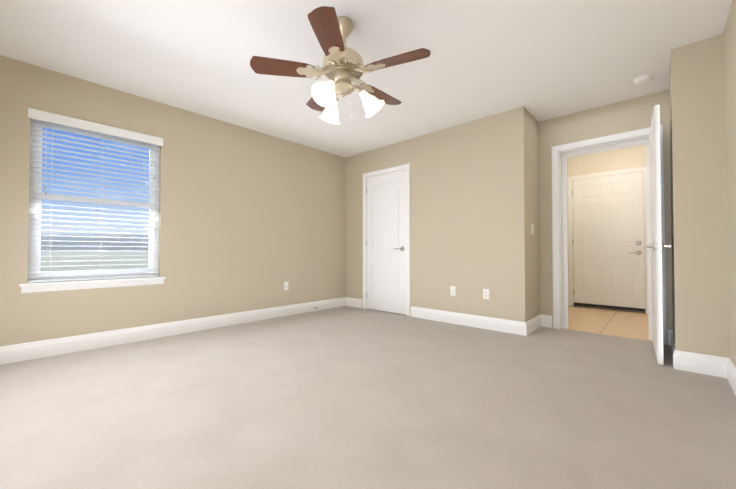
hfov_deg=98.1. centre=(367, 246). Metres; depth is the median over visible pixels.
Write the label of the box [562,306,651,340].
floor
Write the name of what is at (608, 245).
hall door
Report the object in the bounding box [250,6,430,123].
ceiling fan
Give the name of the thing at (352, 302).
baseboard
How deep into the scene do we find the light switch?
3.58 m
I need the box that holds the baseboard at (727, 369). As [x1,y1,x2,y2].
[720,357,735,394]
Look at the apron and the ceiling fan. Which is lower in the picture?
the apron
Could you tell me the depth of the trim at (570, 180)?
5.07 m
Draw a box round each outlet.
[284,282,287,289]
[450,286,455,295]
[483,289,488,298]
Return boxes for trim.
[363,163,409,315]
[551,125,666,344]
[567,166,648,313]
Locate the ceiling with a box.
[0,0,731,157]
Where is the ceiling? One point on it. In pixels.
(541, 60)
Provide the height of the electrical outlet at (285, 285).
0.115 m
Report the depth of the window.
2.91 m
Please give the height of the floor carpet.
0.060 m
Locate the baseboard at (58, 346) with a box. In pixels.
[0,297,343,364]
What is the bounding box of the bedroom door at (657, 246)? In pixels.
[646,105,670,364]
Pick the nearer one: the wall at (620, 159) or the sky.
the wall at (620, 159)
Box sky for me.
[40,128,148,271]
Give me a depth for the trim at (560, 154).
3.66 m
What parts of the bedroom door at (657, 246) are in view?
panel, panel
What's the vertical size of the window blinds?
1.438 m
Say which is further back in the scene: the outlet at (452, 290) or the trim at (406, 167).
the trim at (406, 167)
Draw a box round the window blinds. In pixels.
[28,108,162,282]
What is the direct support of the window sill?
attached to the wall at (249, 219)
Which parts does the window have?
window sash, window sash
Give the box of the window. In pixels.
[27,119,159,282]
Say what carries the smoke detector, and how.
attached to the ceiling
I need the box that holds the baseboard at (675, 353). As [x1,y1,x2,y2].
[668,330,679,369]
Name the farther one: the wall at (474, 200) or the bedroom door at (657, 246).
the wall at (474, 200)
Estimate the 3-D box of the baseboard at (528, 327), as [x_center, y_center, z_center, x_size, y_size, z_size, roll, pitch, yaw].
[1.358,0.881,4.028,1.585,0.140,0.585,-1,-1,43]
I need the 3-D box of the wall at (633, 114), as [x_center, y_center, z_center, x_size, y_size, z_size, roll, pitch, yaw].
[1.638,-0.265,4.266,4.300,2.440,0.115,-1,-1,43]
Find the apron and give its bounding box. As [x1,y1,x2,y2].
[21,279,163,292]
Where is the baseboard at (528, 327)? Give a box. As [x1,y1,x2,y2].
[410,306,551,335]
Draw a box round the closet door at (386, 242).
[366,170,405,314]
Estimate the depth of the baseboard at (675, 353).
2.42 m
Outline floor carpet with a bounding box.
[0,306,735,488]
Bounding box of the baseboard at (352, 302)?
[344,297,362,307]
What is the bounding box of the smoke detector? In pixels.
[633,75,651,84]
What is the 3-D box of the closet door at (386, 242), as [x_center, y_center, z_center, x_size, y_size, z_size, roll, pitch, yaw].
[0.239,-0.059,4.683,0.763,2.022,0.086,-1,-1,43]
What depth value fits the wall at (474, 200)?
3.81 m
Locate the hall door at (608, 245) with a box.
[572,172,644,311]
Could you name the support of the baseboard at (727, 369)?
attached to the wall at (702, 95)
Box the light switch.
[531,224,533,233]
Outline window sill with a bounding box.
[19,277,165,286]
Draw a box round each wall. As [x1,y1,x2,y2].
[0,55,345,345]
[346,106,539,321]
[539,90,672,343]
[567,144,646,311]
[669,0,735,367]
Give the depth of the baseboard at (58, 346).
3.18 m
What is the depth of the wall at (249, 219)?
3.55 m
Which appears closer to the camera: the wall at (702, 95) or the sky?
the wall at (702, 95)
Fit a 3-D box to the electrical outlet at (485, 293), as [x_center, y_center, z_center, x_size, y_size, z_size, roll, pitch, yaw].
[1.356,0.545,3.658,0.070,0.115,0.016,-1,-1,43]
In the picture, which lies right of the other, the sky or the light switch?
the light switch
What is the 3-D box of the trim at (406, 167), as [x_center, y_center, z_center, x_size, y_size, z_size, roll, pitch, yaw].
[0.288,-0.089,4.723,0.888,2.103,0.138,-1,-1,43]

